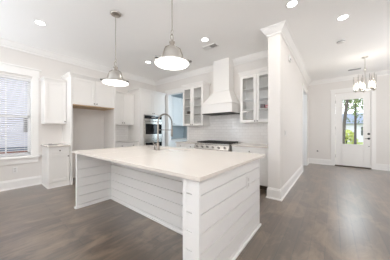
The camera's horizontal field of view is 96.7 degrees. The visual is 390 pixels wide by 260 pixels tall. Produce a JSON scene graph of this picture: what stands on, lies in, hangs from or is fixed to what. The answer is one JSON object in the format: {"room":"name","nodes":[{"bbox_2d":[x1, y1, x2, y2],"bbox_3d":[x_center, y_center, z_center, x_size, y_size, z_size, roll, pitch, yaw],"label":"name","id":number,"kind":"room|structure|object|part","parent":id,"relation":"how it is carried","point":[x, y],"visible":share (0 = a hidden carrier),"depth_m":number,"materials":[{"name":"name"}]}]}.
{"room":"kitchen","nodes":[
{"label":"kitchen","id":0,"kind":"room"},
{"bbox_2d":[0,46,183,181],"bbox_3d":[-3.532,-0.320,4.326,0.151,3.140,9.800,0,0,38],"label":"wall","id":1,"kind":"structure","parent":0,"point":[88,125],"depth_m":4.38,"materials":[{"name":"paint"}]},
{"bbox_2d":[0,61,40,165],"bbox_3d":[-4.006,-0.349,3.681,0.215,2.138,1.100,0,0,38],"label":"window","id":2,"kind":"structure","parent":1,"relation":"in","point":[33,129],"depth_m":3.96,"materials":[{"name":"paint"}]},
{"bbox_3d":[-4.075,-0.310,3.736,0.040,1.720,0.760,0,0,38],"label":"sash","id":3,"kind":"part","parent":2,"relation":"part of","materials":[{"name":"paint"}]},
{"bbox_2d":[0,75,30,156],"bbox_3d":[-4.013,-0.311,3.687,0.057,1.713,0.752,0,0,38],"label":"window blind","id":4,"kind":"object","parent":2,"relation":"attached to","point":[2,76],"visible":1,"depth_m":3.78,"materials":[{"name":"white plastic"}]},
{"bbox_3d":[-4.013,0.532,3.687,0.046,0.025,0.748,0,0,38],"label":"rail","id":5,"kind":"part","parent":4,"relation":"part of","materials":[{"name":"white plastic"}]},
{"bbox_3d":[-4.014,-1.147,3.688,0.055,0.043,0.752,0,0,38],"label":"head rail","id":6,"kind":"part","parent":4,"relation":"part of","materials":[{"name":"white plastic"}]},
{"bbox_2d":[0,175,41,191],"bbox_3d":[-5.008,1.150,2.314,0.034,0.200,4.512,0,0,38],"label":"baseboard","id":7,"kind":"structure","parent":1,"relation":"attached to","point":[36,180],"depth_m":3.81,"materials":[{"name":"paint"}]},
{"bbox_2d":[39,76,66,123],"bbox_3d":[-3.361,-0.680,4.113,0.381,1.040,0.437,0,0,38],"label":"upper cabinet","id":8,"kind":"object","parent":1,"relation":"attached to","point":[53,91],"visible":1,"depth_m":4.01,"materials":[{"name":"paint"}]},
{"bbox_3d":[-3.361,-1.167,4.113,0.380,0.065,0.437,0,0,38],"label":"crown","id":9,"kind":"part","parent":8,"relation":"part of","materials":[{"name":"paint"}]},
{"bbox_3d":[-3.234,-0.647,4.033,0.020,0.956,0.391,0,0,38],"label":"door","id":10,"kind":"part","parent":8,"relation":"part of","materials":[{"name":"paint"}]},
{"bbox_2d":[116,125,127,140],"bbox_3d":[-2.472,0.087,5.535,0.010,0.525,0.746,0,0,38],"label":"wall tiles","id":11,"kind":"structure","parent":1,"relation":"attached to","point":[121,130],"depth_m":5.63,"materials":[{"name":"white tile"}]},
{"bbox_2d":[116,91,134,124],"bbox_3d":[-2.327,-0.680,5.419,0.381,1.000,0.746,0,0,38],"label":"upper cabinet","id":12,"kind":"object","parent":1,"relation":"attached to","point":[124,101],"visible":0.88,"depth_m":5.35,"materials":[{"name":"paint"}]},
{"bbox_3d":[-2.324,-0.650,5.182,0.020,0.921,0.360,0,0,38],"label":"door","id":13,"kind":"part","parent":12,"relation":"part of","materials":[{"name":"paint"}]},
{"bbox_3d":[-2.327,-1.150,5.420,0.380,0.060,0.746,0,0,38],"label":"crown","id":14,"kind":"part","parent":12,"relation":"part of","materials":[{"name":"paint"}]},
{"bbox_3d":[-2.095,-0.650,5.472,0.020,0.921,0.361,0,0,38],"label":"door","id":15,"kind":"part","parent":12,"relation":"part of","materials":[{"name":"paint"}]},
{"bbox_2d":[171,96,182,125],"bbox_3d":[-0.788,-0.780,7.259,0.511,1.140,1.485,0,0,38],"label":"upper cabinet","id":16,"kind":"object","parent":1,"relation":"attached to","point":[176,103],"visible":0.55,"depth_m":7.00,"materials":[{"name":"paint"}]},
{"bbox_3d":[-0.960,-0.780,6.696,0.020,1.121,0.359,0,0,38],"label":"door","id":17,"kind":"part","parent":16,"relation":"part of","materials":[{"name":"paint"}]},
{"bbox_3d":[-0.732,-0.780,6.984,0.020,1.121,0.359,0,0,38],"label":"door","id":18,"kind":"part","parent":16,"relation":"part of","materials":[{"name":"paint"}]},
{"bbox_3d":[-0.503,-0.780,7.273,0.020,1.121,0.359,0,0,38],"label":"door","id":19,"kind":"part","parent":16,"relation":"part of","materials":[{"name":"paint"}]},
{"bbox_2d":[184,126,186,137],"bbox_3d":[1.260,-0.320,6.687,4.436,3.140,0.150,0,0,38],"label":"wall","id":20,"kind":"structure","parent":0,"point":[185,127],"depth_m":7.93,"materials":[{"name":"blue paint"}]},
{"bbox_2d":[0,0,389,80],"bbox_3d":[0.472,-1.965,2.474,8.730,0.150,11.865,0,0,38],"label":"ceiling","id":21,"kind":"structure","parent":0,"point":[84,30],"depth_m":3.27,"materials":[{"name":"paint"}]},
{"bbox_2d":[33,20,46,25],"bbox_3d":[-2.710,-1.887,3.038,0.175,0.007,0.175,0,0,38],"label":"recessed light","id":22,"kind":"object","parent":21,"relation":"in","point":[38,22],"visible":1,"depth_m":3.02,"materials":[{"name":"paint"}]},
{"bbox_2d":[100,10,128,85],"bbox_3d":[-1.285,-1.325,2.784,0.418,1.129,0.439,0,0,38],"label":"pendant light","id":23,"kind":"object","parent":21,"relation":"hanging from","point":[114,77],"visible":1,"depth_m":2.75,"materials":[{"name":"silver metal"}]},
{"bbox_3d":[-1.279,-0.862,2.798,0.410,0.188,0.410,0,0,38],"label":"lamp shade","id":24,"kind":"part","parent":23,"relation":"part of","materials":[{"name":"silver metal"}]},
{"bbox_2d":[102,80,127,85],"bbox_3d":[-1.279,-0.767,2.798,0.380,0.013,0.380,0,0,38],"label":"diffuser","id":25,"kind":"object","parent":23,"relation":"attached to","point":[109,82],"depth_m":2.75,"materials":[{"name":"white glass"}]},
{"bbox_3d":[-1.279,-1.513,2.798,0.011,0.704,0.011,0,0,38],"label":"rod","id":26,"kind":"part","parent":23,"relation":"part of","materials":[{"name":"silver metal"}]},
{"bbox_2d":[154,0,191,69],"bbox_3d":[-0.271,-1.325,1.988,0.418,1.129,0.439,0,0,38],"label":"pendant light","id":27,"kind":"object","parent":21,"relation":"hanging from","point":[172,58],"visible":1,"depth_m":1.94,"materials":[{"name":"silver metal"}]},
{"bbox_2d":[155,57,187,69],"bbox_3d":[-0.265,-0.767,2.002,0.380,0.013,0.380,0,0,38],"label":"diffuser","id":28,"kind":"object","parent":27,"relation":"attached to","point":[167,63],"depth_m":1.97,"materials":[{"name":"white glass"}]},
{"bbox_3d":[-0.265,-0.862,2.002,0.410,0.188,0.410,0,0,38],"label":"lamp shade","id":29,"kind":"part","parent":27,"relation":"part of","materials":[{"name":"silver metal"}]},
{"bbox_2d":[201,37,208,41],"bbox_3d":[0.205,-1.887,3.594,0.175,0.007,0.175,0,0,38],"label":"recessed light","id":30,"kind":"object","parent":21,"relation":"in","point":[204,39],"visible":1,"depth_m":3.59,"materials":[{"name":"paint"}]},
{"bbox_2d":[202,43,218,50],"bbox_3d":[0.341,-1.884,3.894,0.350,0.012,0.170,0,0,38],"label":"ceiling vent","id":31,"kind":"object","parent":21,"relation":"in","point":[213,45],"visible":1,"depth_m":3.88,"materials":[{"name":"metal"}]},
{"bbox_2d":[285,0,298,7],"bbox_3d":[1.447,-1.887,2.585,0.175,0.007,0.175,0,0,38],"label":"recessed light","id":32,"kind":"object","parent":21,"relation":"in","point":[292,3],"visible":1,"depth_m":2.58,"materials":[{"name":"paint"}]},
{"bbox_2d":[336,14,349,20],"bbox_3d":[2.468,-1.887,2.893,0.175,0.007,0.175,0,0,38],"label":"recessed light","id":33,"kind":"object","parent":21,"relation":"in","point":[345,16],"visible":1,"depth_m":2.89,"materials":[{"name":"paint"}]},
{"bbox_2d":[353,56,375,92],"bbox_3d":[4.362,-1.440,4.456,0.435,0.900,0.423,0,0,38],"label":"chandelier","id":34,"kind":"object","parent":21,"relation":"hanging from","point":[372,88],"visible":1,"depth_m":4.40,"materials":[{"name":"white glass"}]},
{"bbox_2d":[0,163,389,259],"bbox_3d":[-0.496,1.310,3.240,11.200,0.120,11.865,0,0,38],"label":"floor","id":35,"kind":"structure","parent":0,"point":[330,212],"depth_m":2.27,"materials":[{"name":"brown wood"}]},
{"bbox_2d":[41,146,69,188],"bbox_3d":[-3.254,0.802,4.047,0.631,0.896,0.403,0,0,38],"label":"base cabinet","id":36,"kind":"object","parent":35,"relation":"on","point":[55,160],"visible":1,"depth_m":3.88,"materials":[{"name":"paint"}]},
{"bbox_2d":[41,144,69,146],"bbox_3d":[-3.258,0.339,4.047,0.625,0.030,0.412,0,0,38],"label":"countertop","id":37,"kind":"structure","parent":36,"relation":"on","point":[44,145],"depth_m":3.86,"materials":[{"name":"white stone"}]},
{"bbox_3d":[-3.263,1.239,4.054,0.608,0.022,0.403,0,0,38],"label":"shoe moulding","id":38,"kind":"part","parent":36,"relation":"part of","materials":[{"name":"paint"}]},
{"bbox_3d":[-3.033,0.440,3.883,0.020,0.141,0.371,0,0,38],"label":"drawer","id":39,"kind":"part","parent":36,"relation":"part of","materials":[{"name":"paint"}]},
{"bbox_3d":[-3.033,0.828,3.883,0.020,0.606,0.371,0,0,38],"label":"door","id":40,"kind":"part","parent":36,"relation":"part of","materials":[{"name":"paint"}]},
{"bbox_2d":[60,71,115,184],"bbox_3d":[-2.776,-0.052,4.615,0.675,2.605,1.140,0,0,38],"label":"surround","id":41,"kind":"object","parent":35,"relation":"on","point":[82,91],"visible":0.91,"depth_m":4.34,"materials":[{"name":"paint"}]},
{"bbox_3d":[-3.110,-0.013,4.221,0.640,2.525,0.038,0,0,38],"label":"panel","id":42,"kind":"part","parent":41,"relation":"part of","materials":[{"name":"paint"}]},
{"bbox_3d":[-2.776,-1.315,4.615,0.675,0.080,1.140,0,0,38],"label":"crown","id":43,"kind":"part","parent":41,"relation":"part of","materials":[{"name":"paint"}]},
{"bbox_3d":[-2.701,-0.950,4.238,0.020,0.631,0.483,0,0,38],"label":"door","id":44,"kind":"part","parent":41,"relation":"part of","materials":[{"name":"paint"}]},
{"bbox_3d":[-2.794,-0.614,4.624,0.636,0.022,0.987,0,0,38],"label":"panel","id":45,"kind":"part","parent":41,"relation":"part of","materials":[{"name":"brown wood"}]},
{"bbox_3d":[-2.397,-0.950,4.623,0.020,0.631,0.482,0,0,38],"label":"door","id":46,"kind":"part","parent":41,"relation":"part of","materials":[{"name":"paint"}]},
{"bbox_3d":[-2.472,-0.013,5.027,0.640,2.525,0.045,0,0,38],"label":"panel","id":47,"kind":"part","parent":41,"relation":"part of","materials":[{"name":"paint"}]},
{"bbox_2d":[116,142,137,146],"bbox_3d":[-2.229,0.802,5.342,0.631,0.896,0.746,0,0,38],"label":"base cabinet","id":48,"kind":"object","parent":35,"relation":"on","point":[132,143],"visible":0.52,"depth_m":5.14,"materials":[{"name":"paint"}]},
{"bbox_3d":[-2.128,0.440,5.027,0.020,0.141,0.360,0,0,38],"label":"drawer","id":49,"kind":"part","parent":48,"relation":"part of","materials":[{"name":"paint"}]},
{"bbox_2d":[116,140,138,142],"bbox_3d":[-2.228,0.339,5.341,0.608,0.030,0.746,0,0,38],"label":"countertop","id":50,"kind":"structure","parent":48,"relation":"on","point":[128,141],"depth_m":5.25,"materials":[{"name":"grey stone"}]},
{"bbox_3d":[-1.899,0.440,5.316,0.020,0.141,0.361,0,0,38],"label":"drawer","id":51,"kind":"part","parent":48,"relation":"part of","materials":[{"name":"paint"}]},
{"bbox_2d":[127,88,165,145],"bbox_3d":[-1.648,-0.045,6.024,0.695,2.590,1.110,0,0,38],"label":"tall cabinet","id":52,"kind":"object","parent":35,"relation":"on","point":[146,102],"visible":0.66,"depth_m":5.63,"materials":[{"name":"paint"}]},
{"bbox_3d":[-1.566,-0.892,5.640,0.020,0.716,0.491,0,0,38],"label":"door","id":53,"kind":"part","parent":52,"relation":"part of","materials":[{"name":"paint"}]},
{"bbox_3d":[-1.648,-1.300,6.024,0.695,0.080,1.110,0,0,38],"label":"crown","id":54,"kind":"part","parent":52,"relation":"part of","materials":[{"name":"paint"}]},
{"bbox_2d":[144,115,161,145],"bbox_3d":[-1.613,0.200,5.996,0.685,1.429,0.740,0,0,38],"label":"wall oven","id":55,"kind":"object","parent":52,"relation":"in","point":[150,121],"visible":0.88,"depth_m":5.74,"materials":[{"name":"silver metal"}]},
{"bbox_3d":[-1.390,0.595,5.819,0.025,0.620,0.720,0,0,38],"label":"oven door","id":56,"kind":"part","parent":55,"relation":"part of","materials":[{"name":"silver metal"}]},
{"bbox_3d":[-1.390,-0.060,5.819,0.025,0.650,0.720,0,0,38],"label":"oven door","id":57,"kind":"part","parent":55,"relation":"part of","materials":[{"name":"silver metal"}]},
{"bbox_3d":[-1.392,-0.445,5.827,0.012,0.100,0.690,0,0,38],"label":"control panel","id":58,"kind":"part","parent":55,"relation":"part of","materials":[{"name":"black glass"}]},
{"bbox_3d":[-1.256,-0.892,6.032,0.020,0.716,0.491,0,0,38],"label":"door","id":59,"kind":"part","parent":52,"relation":"part of","materials":[{"name":"paint"}]},
{"bbox_2d":[74,154,260,259],"bbox_3d":[-0.538,0.803,2.546,2.538,0.894,1.365,0,0,38],"label":"kitchen island","id":60,"kind":"object","parent":35,"relation":"on","point":[216,217],"visible":0.9,"depth_m":2.09,"materials":[{"name":"paint"}]},
{"bbox_3d":[-1.491,0.803,3.313,0.052,0.894,1.305,0,0,38],"label":"panel","id":61,"kind":"part","parent":60,"relation":"part of","materials":[{"name":"paint"}]},
{"bbox_3d":[-0.600,0.803,2.473,2.412,0.894,0.040,0,0,38],"label":"recess panel","id":62,"kind":"part","parent":60,"relation":"part of","materials":[{"name":"paint"}]},
{"bbox_3d":[-0.538,1.237,2.546,2.538,0.026,1.365,0,0,38],"label":"trim","id":63,"kind":"part","parent":60,"relation":"part of","materials":[{"name":"paint"}]},
{"bbox_2d":[72,145,264,181],"bbox_3d":[-0.503,0.340,2.594,2.563,0.032,1.512,0,0,38],"label":"island countertop","id":64,"kind":"structure","parent":60,"relation":"on","point":[199,165],"depth_m":2.03,"materials":[{"name":"white stone"}]},
{"bbox_2d":[153,113,172,149],"bbox_3d":[-0.545,0.011,3.033,0.121,0.627,0.387,0,0,38],"label":"kitchen faucet","id":65,"kind":"object","parent":64,"relation":"on","point":[157,145],"visible":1,"depth_m":2.90,"materials":[{"name":"silver metal"}]},
{"bbox_3d":[-0.619,0.032,2.900,0.026,0.364,0.026,0,0,38],"label":"post","id":66,"kind":"part","parent":65,"relation":"part of","materials":[{"name":"silver metal"}]},
{"bbox_2d":[161,149,183,150],"bbox_3d":[-0.407,0.454,3.087,0.670,0.192,0.425,0,0,38],"label":"sink","id":67,"kind":"object","parent":64,"relation":"in","point":[161,149],"visible":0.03,"depth_m":3.34,"materials":[{"name":"ceramic"}]},
{"bbox_3d":[0.015,0.803,1.360,0.161,0.894,0.150,0,0,38],"label":"corner post","id":68,"kind":"part","parent":60,"relation":"part of","materials":[{"name":"paint"}]},
{"bbox_3d":[0.427,0.803,1.790,0.045,0.894,1.293,0,0,38],"label":"panel","id":69,"kind":"part","parent":60,"relation":"part of","materials":[{"name":"paint"}]},
{"bbox_2d":[247,176,249,187],"bbox_3d":[0.604,0.580,1.968,0.010,0.130,0.075,0,0,38],"label":"wall outlet","id":70,"kind":"object","parent":60,"relation":"attached to","point":[248,177],"visible":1,"depth_m":1.96,"materials":[{"name":"plastic"}]},
{"bbox_2d":[171,139,186,146],"bbox_3d":[-0.741,0.802,7.222,0.631,0.896,1.485,0,0,38],"label":"base cabinet","id":71,"kind":"object","parent":35,"relation":"on","point":[173,144],"visible":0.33,"depth_m":6.72,"materials":[{"name":"paint"}]},
{"bbox_3d":[-0.866,0.750,6.621,0.020,0.761,0.359,0,0,38],"label":"door","id":72,"kind":"part","parent":71,"relation":"part of","materials":[{"name":"paint"}]},
{"bbox_2d":[176,143,194,148],"bbox_3d":[-0.087,0.802,5.163,0.774,0.896,0.630,0,0,38],"label":"base cabinet","id":73,"kind":"object","parent":35,"relation":"on","point":[182,145],"visible":0.22,"depth_m":4.96,"materials":[{"name":"paint"}]},
{"bbox_3d":[-0.407,0.440,5.067,0.373,0.141,0.020,0,0,38],"label":"drawer","id":74,"kind":"part","parent":73,"relation":"part of","materials":[{"name":"paint"}]},
{"bbox_2d":[175,141,196,143],"bbox_3d":[-0.092,0.339,5.169,0.789,0.030,0.616,0,0,38],"label":"countertop","id":75,"kind":"structure","parent":73,"relation":"on","point":[189,142],"depth_m":5.08,"materials":[{"name":"white stone"}]},
{"bbox_3d":[-0.108,0.440,4.830,0.373,0.141,0.020,0,0,38],"label":"drawer","id":76,"kind":"part","parent":73,"relation":"part of","materials":[{"name":"paint"}]},
{"bbox_2d":[194,140,239,151],"bbox_3d":[0.581,0.764,4.561,1.010,0.972,0.746,0,0,38],"label":"range","id":77,"kind":"object","parent":35,"relation":"on","point":[207,144],"visible":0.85,"depth_m":4.30,"materials":[{"name":"silver metal"}]},
{"bbox_3d":[0.388,0.405,4.317,1.010,0.110,0.088,0,0,38],"label":"control panel","id":78,"kind":"part","parent":77,"relation":"part of","materials":[{"name":"silver metal"}]},
{"bbox_2d":[195,142,239,145],"bbox_3d":[0.602,0.333,4.587,1.010,0.035,0.680,0,0,38],"label":"cooktop","id":79,"kind":"object","parent":77,"relation":"in","point":[197,143],"depth_m":4.30,"materials":[{"name":"silver metal"}]},
{"bbox_2d":[232,146,267,189],"bbox_3d":[1.384,0.802,4.005,0.902,0.896,0.640,0,0,38],"label":"base cabinet","id":80,"kind":"object","parent":35,"relation":"on","point":[263,161],"visible":0.15,"depth_m":3.63,"materials":[{"name":"paint"}]},
{"bbox_2d":[231,143,267,147],"bbox_3d":[1.388,0.339,4.007,0.906,0.030,0.631,0,0,38],"label":"countertop","id":81,"kind":"structure","parent":80,"relation":"on","point":[240,144],"depth_m":3.85,"materials":[{"name":"white stone"}]},
{"bbox_3d":[1.199,0.440,3.796,0.843,0.141,0.020,0,0,38],"label":"drawer","id":82,"kind":"part","parent":80,"relation":"part of","materials":[{"name":"paint"}]},
{"bbox_3d":[1.199,1.008,3.796,0.843,0.256,0.020,0,0,38],"label":"drawer","id":83,"kind":"part","parent":80,"relation":"part of","materials":[{"name":"paint"}]},
{"bbox_3d":[1.199,0.695,3.796,0.843,0.341,0.020,0,0,38],"label":"drawer","id":84,"kind":"part","parent":80,"relation":"part of","materials":[{"name":"paint"}]},
{"bbox_2d":[156,58,267,145],"bbox_3d":[0.245,-0.320,5.405,4.436,3.140,0.120,0,0,38],"label":"wall","id":85,"kind":"structure","parent":0,"point":[208,77],"depth_m":5.16,"materials":[{"name":"paint"}]},
{"bbox_2d":[165,87,188,146],"bbox_3d":[-0.606,-0.105,6.053,1.137,2.710,0.160,0,0,38],"label":"trim","id":86,"kind":"structure","parent":85,"relation":"attached to","point":[169,93],"depth_m":6.29,"materials":[{"name":"paint"}]},
{"bbox_2d":[181,81,210,125],"bbox_3d":[0.016,-0.777,5.257,0.840,1.255,0.374,0,0,38],"label":"upper cabinet","id":87,"kind":"object","parent":85,"relation":"attached to","point":[195,94],"visible":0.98,"depth_m":5.18,"materials":[{"name":"paint"}]},
{"bbox_3d":[-0.229,-0.733,5.270,0.361,1.156,0.020,0,0,38],"label":"door","id":88,"kind":"part","parent":87,"relation":"part of","materials":[{"name":"paint"}]},
{"bbox_3d":[0.016,-1.363,5.257,0.840,0.085,0.374,0,0,38],"label":"crown","id":89,"kind":"part","parent":87,"relation":"part of","materials":[{"name":"paint"}]},
{"bbox_3d":[0.073,-0.733,5.031,0.391,1.156,0.020,0,0,38],"label":"door","id":90,"kind":"part","parent":87,"relation":"part of","materials":[{"name":"paint"}]},
{"bbox_2d":[201,57,239,115],"bbox_3d":[0.685,-1.165,4.647,0.929,1.449,0.501,0,0,38],"label":"range hood","id":91,"kind":"object","parent":85,"relation":"attached to","point":[223,100],"visible":0.88,"depth_m":4.54,"materials":[{"name":"paint"}]},
{"bbox_3d":[0.685,-0.585,4.647,0.929,0.250,0.501,0,0,38],"label":"band moulding","id":92,"kind":"part","parent":91,"relation":"part of","materials":[{"name":"paint"}]},
{"bbox_2d":[189,95,267,143],"bbox_3d":[0.871,-0.300,4.827,2.737,1.300,0.010,0,0,38],"label":"wall tiles","id":93,"kind":"structure","parent":85,"relation":"attached to","point":[222,127],"depth_m":4.72,"materials":[{"name":"white tile"}]},
{"bbox_2d":[238,66,267,122],"bbox_3d":[1.489,-0.797,4.091,0.840,1.215,0.374,0,0,38],"label":"upper cabinet","id":94,"kind":"object","parent":85,"relation":"attached to","point":[253,83],"visible":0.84,"depth_m":4.16,"materials":[{"name":"paint"}]},
{"bbox_3d":[1.252,-0.752,4.097,0.383,1.116,0.020,0,0,38],"label":"door","id":95,"kind":"part","parent":94,"relation":"part of","materials":[{"name":"paint"}]},
{"bbox_3d":[1.489,-1.363,4.091,0.840,0.085,0.374,0,0,38],"label":"crown","id":96,"kind":"part","parent":94,"relation":"part of","materials":[{"name":"paint"}]},
{"bbox_2d":[243,86,267,91],"bbox_3d":[1.526,-0.994,4.110,0.767,0.018,0.279,0,0,38],"label":"shelf","id":97,"kind":"object","parent":94,"relation":"attached to","point":[265,88],"depth_m":4.14,"materials":[{"name":"paint"}]},
{"bbox_2d":[243,97,267,101],"bbox_3d":[1.526,-0.744,4.110,0.767,0.018,0.279,0,0,38],"label":"shelf","id":98,"kind":"object","parent":94,"relation":"attached to","point":[265,99],"depth_m":4.16,"materials":[{"name":"paint"}]},
{"bbox_2d":[243,108,267,111],"bbox_3d":[1.526,-0.504,4.110,0.767,0.018,0.279,0,0,38],"label":"shelf","id":99,"kind":"object","parent":94,"relation":"attached to","point":[260,109],"depth_m":4.18,"materials":[{"name":"paint"}]},
{"bbox_3d":[1.568,-0.752,3.848,0.404,1.116,0.020,0,0,38],"label":"door","id":100,"kind":"part","parent":94,"relation":"part of","materials":[{"name":"paint"}]},
{"bbox_2d":[268,34,307,188],"bbox_3d":[2.883,-0.320,4.994,0.210,3.140,4.621,0,0,38],"label":"wall","id":101,"kind":"structure","parent":0,"point":[285,79],"depth_m":3.26,"materials":[{"name":"paint"}]},
{"bbox_2d":[0,20,389,85],"bbox_3d":[-0.214,-1.820,4.689,14.224,0.140,4.662,0,0,-16],"label":"trim","id":102,"kind":"structure","parent":101,"relation":"attached to","point":[281,28],"depth_m":4.52,"materials":[{"name":"paint"}]},
{"bbox_2d":[266,165,302,200],"bbox_3d":[2.325,1.150,4.288,0.278,0.200,2.890,0,0,38],"label":"baseboard","id":103,"kind":"structure","parent":101,"relation":"attached to","point":[272,193],"depth_m":3.28,"materials":[{"name":"paint"}]},
{"bbox_2d":[302,83,307,165],"bbox_3d":[3.616,-0.102,5.887,0.250,2.705,1.260,0,0,38],"label":"trim","id":104,"kind":"structure","parent":101,"relation":"attached to","point":[304,89],"depth_m":6.23,"materials":[{"name":"paint"}]},
{"bbox_2d":[308,75,389,163],"bbox_3d":[5.021,-0.320,6.343,6.400,3.140,0.150,0,0,38],"label":"wall","id":105,"kind":"structure","parent":0,"point":[319,117],"depth_m":6.32,"materials":[{"name":"paint"}]},
{"bbox_2d":[307,158,330,164],"bbox_3d":[4.504,1.150,6.310,0.698,0.200,0.545,0,0,38],"label":"baseboard","id":106,"kind":"structure","parent":105,"relation":"attached to","point":[309,160],"depth_m":6.49,"materials":[{"name":"paint"}]},
{"bbox_2d":[335,91,370,168],"bbox_3d":[5.428,-0.028,5.996,0.931,2.555,0.189,0,0,38],"label":"door","id":107,"kind":"structure","parent":105,"relation":"in","point":[347,155],"depth_m":5.93,"materials":[{"name":"paint"}]},
{"bbox_3d":[5.410,0.825,5.956,0.570,0.510,0.014,0,0,38],"label":"panel moulding","id":108,"kind":"part","parent":107,"relation":"part of","materials":[{"name":"paint"}]},
{"bbox_3d":[5.408,-0.312,5.954,0.590,1.615,0.020,0,0,38],"label":"glazing frame","id":109,"kind":"part","parent":107,"relation":"part of","materials":[{"name":"paint"}]},
{"bbox_2d":[330,85,376,169],"bbox_3d":[5.427,-0.115,5.995,1.191,2.730,0.192,0,0,38],"label":"trim","id":110,"kind":"structure","parent":105,"relation":"attached to","point":[350,90],"depth_m":5.69,"materials":[{"name":"paint"}]},
{"bbox_3d":[3.672,-0.320,-0.155,0.150,3.140,11.715,0,0,38],"label":"wall","id":111,"kind":"structure","parent":0,"visible":0},
{"bbox_2d":[376,163,389,170],"bbox_3d":[2.956,1.150,0.507,1.795,0.200,11.565,0,0,38],"label":"baseboard","id":112,"kind":"structure","parent":111,"relation":"attached to","point":[386,167],"depth_m":5.48,"materials":[{"name":"paint"}]},
{"label":"outside","id":113,"kind":"structure","parent":0,"visible":0},
{"bbox_2d":[335,142,362,158],"bbox_3d":[12.413,1.650,15.681,120.000,0.100,120.000,0,0,38],"label":"ground","id":114,"kind":"structure","parent":113,"point":[359,143],"depth_m":21.86,"materials":[{"name":"green plant"}]},
{"bbox_2d":[0,78,27,153],"bbox_3d":[-7.991,-1.550,8.877,4.450,6.400,14.000,0,0,38],"label":"house","id":115,"kind":"structure","parent":114,"relation":"on","point":[24,129],"depth_m":6.68,"materials":[{"name":"white"}]},
{"bbox_2d":[335,99,358,143],"bbox_3d":[11.405,-2.905,11.682,5.471,9.013,4.677,0,0,21],"label":"tree","id":116,"kind":"object","parent":114,"relation":"on","point":[346,101],"visible":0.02,"depth_m":12.44,"materials":[{"name":"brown plant"}]},
{"bbox_2d":[335,129,358,143],"bbox_3d":[18.100,0.732,20.825,2.336,1.918,2.303,0,0,38],"label":"shrub","id":117,"kind":"object","parent":114,"relation":"on","point":[351,134],"visible":0.44,"depth_m":20.18,"materials":[{"name":"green plant"}]},
{"bbox_2d":[335,113,362,141],"bbox_3d":[26.493,-0.575,26.218,12.000,4.350,7.000,0,0,38],"label":"house","id":118,"kind":"structure","parent":114,"relation":"on","point":[349,125],"depth_m":25.29,"materials":[{"name":"white"}]},
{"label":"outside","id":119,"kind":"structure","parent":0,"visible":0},
{"bbox_3d":[13.655,1.592,17.250,120.000,0.015,6.000,0,0,38],"label":"road","id":120,"kind":"object","parent":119,"visible":0},
{"bbox_2d":[335,96,362,143],"bbox_3d":[13.926,-2.901,15.131,6.222,9.001,6.346,0,0,38],"label":"tree","id":121,"kind":"object","parent":120,"relation":"on","point":[356,101],"visible":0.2,"depth_m":15.40,"materials":[{"name":"green plant"}]}
]}

